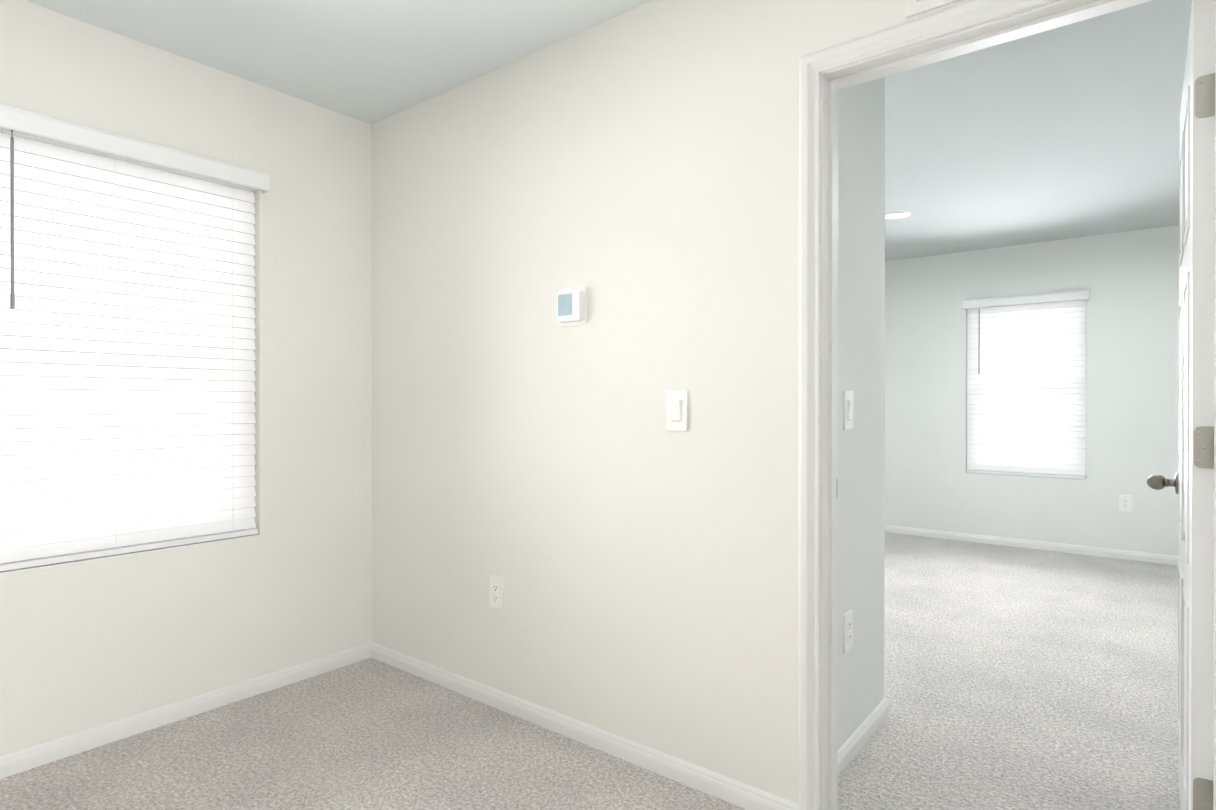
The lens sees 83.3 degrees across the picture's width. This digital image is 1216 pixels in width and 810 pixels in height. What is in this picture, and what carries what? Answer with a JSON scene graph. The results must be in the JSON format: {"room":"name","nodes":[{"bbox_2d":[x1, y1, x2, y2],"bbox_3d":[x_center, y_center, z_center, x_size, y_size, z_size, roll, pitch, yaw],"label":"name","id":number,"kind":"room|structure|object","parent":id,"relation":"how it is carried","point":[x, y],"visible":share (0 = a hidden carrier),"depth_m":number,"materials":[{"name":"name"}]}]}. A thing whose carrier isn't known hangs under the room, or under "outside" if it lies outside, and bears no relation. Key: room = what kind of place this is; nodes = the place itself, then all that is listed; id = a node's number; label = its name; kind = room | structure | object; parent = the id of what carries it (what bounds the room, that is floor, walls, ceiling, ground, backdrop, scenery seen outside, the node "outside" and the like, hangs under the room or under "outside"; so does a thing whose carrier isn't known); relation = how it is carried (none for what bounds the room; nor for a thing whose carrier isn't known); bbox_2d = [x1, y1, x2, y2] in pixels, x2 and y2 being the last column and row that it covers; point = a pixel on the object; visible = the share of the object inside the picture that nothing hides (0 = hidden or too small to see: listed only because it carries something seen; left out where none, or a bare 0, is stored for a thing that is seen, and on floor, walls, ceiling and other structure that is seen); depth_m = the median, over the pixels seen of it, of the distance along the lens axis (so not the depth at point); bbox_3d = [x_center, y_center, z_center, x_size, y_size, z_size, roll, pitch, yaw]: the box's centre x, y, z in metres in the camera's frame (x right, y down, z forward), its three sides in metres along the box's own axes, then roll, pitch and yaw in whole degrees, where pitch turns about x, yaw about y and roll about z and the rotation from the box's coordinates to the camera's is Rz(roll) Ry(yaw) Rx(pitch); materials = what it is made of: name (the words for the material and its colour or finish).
{"room":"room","nodes":[
{"label":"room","id":0,"kind":"room"},
{"bbox_2d":[0,0,371,755],"bbox_3d":[-0.846,-0.067,3.621,0.220,2.440,8.550,0,0,38],"label":"wall","id":1,"kind":"structure","parent":0,"point":[88,646],"depth_m":2.72,"materials":[{"name":"paint"}]},
{"bbox_2d":[0,534,259,575],"bbox_3d":[-1.737,0.526,2.397,0.093,0.010,0.972,0,0,38],"label":"sill","id":2,"kind":"structure","parent":1,"relation":"attached to","point":[50,566],"depth_m":2.38,"materials":[{"name":"white wood"}]},
{"bbox_2d":[0,104,268,570],"bbox_3d":[-1.703,-0.201,2.368,0.114,1.441,1.000,0,0,38],"label":"window blind","id":3,"kind":"object","parent":1,"relation":"attached to","point":[127,349],"visible":1,"depth_m":2.39,"materials":[{"name":"white plastic"}]},
{"bbox_2d":[0,643,367,778],"bbox_3d":[-2.188,1.126,1.741,0.013,0.065,3.570,0,0,38],"label":"baseboard","id":4,"kind":"structure","parent":1,"relation":"attached to","point":[25,759],"depth_m":2.48,"materials":[{"name":"white wood"}]},
{"bbox_2d":[0,532,1213,809],"bbox_3d":[0.664,1.206,2.431,4.070,0.100,8.550,0,0,38],"label":"floor","id":5,"kind":"structure","parent":0,"point":[1020,678],"depth_m":2.40,"materials":[{"name":"carpet"}]},
{"bbox_2d":[24,0,1191,260],"bbox_3d":[0.664,-1.334,2.423,4.070,0.100,8.550,0,0,38],"label":"ceiling","id":6,"kind":"structure","parent":0,"point":[1072,130],"depth_m":2.74,"materials":[{"name":"grey paint"}]},
{"bbox_2d":[885,212,910,219],"bbox_3d":[1.958,-1.288,4.657,0.194,0.005,0.194,0,0,38],"label":"recessed light","id":7,"kind":"object","parent":6,"relation":"in","point":[894,215],"visible":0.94,"depth_m":4.65,"materials":[{"name":"white plastic"}]},
{"bbox_2d":[371,0,884,800],"bbox_3d":[-0.029,-0.065,2.841,2.030,2.440,0.840,0,0,38],"label":"wall block","id":8,"kind":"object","parent":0,"point":[631,170],"visible":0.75,"depth_m":2.30,"materials":[{"name":"paint"}]},
{"bbox_2d":[489,575,503,610],"bbox_3d":[-0.428,0.719,2.618,0.076,0.124,0.009,0,0,38],"label":"electrical outlet","id":9,"kind":"object","parent":8,"relation":"attached to","point":[496,592],"visible":1,"depth_m":2.61,"materials":[{"name":"white plastic"}]},
{"bbox_2d":[557,286,586,326],"bbox_3d":[-0.131,-0.340,2.368,0.128,0.132,0.028,0,0,38],"label":"thermostat","id":10,"kind":"object","parent":8,"relation":"attached to","point":[571,306],"visible":1,"depth_m":2.35,"materials":[{"name":"white plastic"}]},
{"bbox_2d":[368,642,797,809],"bbox_3d":[-0.273,1.124,2.494,2.023,0.065,0.013,0,0,38],"label":"baseboard","id":11,"kind":"structure","parent":8,"relation":"attached to","point":[729,790],"depth_m":2.30,"materials":[{"name":"white wood"}]},
{"bbox_2d":[666,390,687,430],"bbox_3d":[0.210,0.017,2.109,0.078,0.126,0.013,0,0,38],"label":"light switch","id":12,"kind":"object","parent":8,"relation":"attached to","point":[676,410],"visible":1,"depth_m":2.10,"materials":[{"name":"white plastic"}]},
{"bbox_2d":[843,610,852,652],"bbox_3d":[0.783,0.737,2.227,0.009,0.124,0.076,0,0,38],"label":"outlet","id":13,"kind":"object","parent":8,"relation":"attached to","point":[847,630],"visible":1,"depth_m":2.21,"materials":[{"name":"white plastic"}]},
{"bbox_2d":[843,391,852,429],"bbox_3d":[0.785,0.017,2.224,0.013,0.126,0.078,0,0,38],"label":"light switch","id":14,"kind":"object","parent":8,"relation":"attached to","point":[847,410],"visible":1,"depth_m":2.21,"materials":[{"name":"white plastic"}]},
{"bbox_2d":[837,698,888,776],"bbox_3d":[0.807,1.124,2.254,0.013,0.065,0.720,0,0,38],"label":"baseboard","id":15,"kind":"structure","parent":8,"relation":"attached to","point":[850,748],"depth_m":2.31,"materials":[{"name":"white wood"}]},
{"bbox_2d":[792,0,972,803],"bbox_3d":[1.198,-0.060,1.409,1.670,2.440,0.115,0,0,38],"label":"wall","id":16,"kind":"structure","parent":0,"point":[818,25],"depth_m":1.87,"materials":[{"name":"paint"}]},
{"bbox_2d":[906,0,959,17],"bbox_3d":[0.894,-1.060,1.568,0.400,0.205,0.008,0,0,38],"label":"air vent","id":17,"kind":"object","parent":16,"relation":"in","point":[915,7],"visible":1,"depth_m":1.67,"materials":[{"name":"white metal"}]},
{"bbox_2d":[798,0,1215,809],"bbox_3d":[0.918,0.108,1.620,0.924,2.102,0.132,0,0,38],"label":"door frame","id":18,"kind":"structure","parent":16,"relation":"attached to","point":[948,21],"depth_m":1.84,"materials":[{"name":"white wood"}]},
{"bbox_2d":[1147,0,1214,809],"bbox_3d":[1.495,0.133,1.746,0.189,2.023,0.846,0,0,38],"label":"door","id":19,"kind":"structure","parent":16,"relation":"in","point":[1192,482],"depth_m":1.45,"materials":[{"name":"white wood"}]},
{"bbox_2d":[885,225,1214,555],"bbox_3d":[3.281,-0.073,5.680,3.700,2.440,0.200,0,0,38],"label":"wall","id":20,"kind":"structure","parent":0,"point":[1129,280],"depth_m":5.36,"materials":[{"name":"paint"}]},
{"bbox_2d":[963,290,1088,478],"bbox_3d":[3.345,-0.153,5.508,0.865,1.446,0.114,0,0,38],"label":"window blind","id":21,"kind":"object","parent":20,"relation":"attached to","point":[1026,385],"visible":0.94,"depth_m":5.51,"materials":[{"name":"white plastic"}]},
{"bbox_2d":[966,472,1086,480],"bbox_3d":[3.366,0.577,5.537,0.837,0.010,0.073,0,0,38],"label":"sill","id":22,"kind":"structure","parent":20,"relation":"attached to","point":[1027,476],"depth_m":5.48,"materials":[{"name":"white wood"}]},
{"bbox_2d":[885,525,1178,564],"bbox_3d":[3.214,1.114,5.601,3.630,0.065,0.013,0,0,38],"label":"baseboard","id":23,"kind":"structure","parent":20,"relation":"attached to","point":[1058,547],"depth_m":5.43,"materials":[{"name":"white wood"}]},
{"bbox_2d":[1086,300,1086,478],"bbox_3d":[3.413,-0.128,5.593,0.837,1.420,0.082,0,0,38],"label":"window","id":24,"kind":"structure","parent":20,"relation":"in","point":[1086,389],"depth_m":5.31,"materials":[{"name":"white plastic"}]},
{"bbox_2d":[1119,495,1131,511],"bbox_3d":[3.854,0.733,5.096,0.076,0.124,0.009,0,0,38],"label":"outlet","id":25,"kind":"object","parent":20,"relation":"attached to","point":[1125,503],"visible":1,"depth_m":5.09,"materials":[{"name":"white plastic"}]}
]}

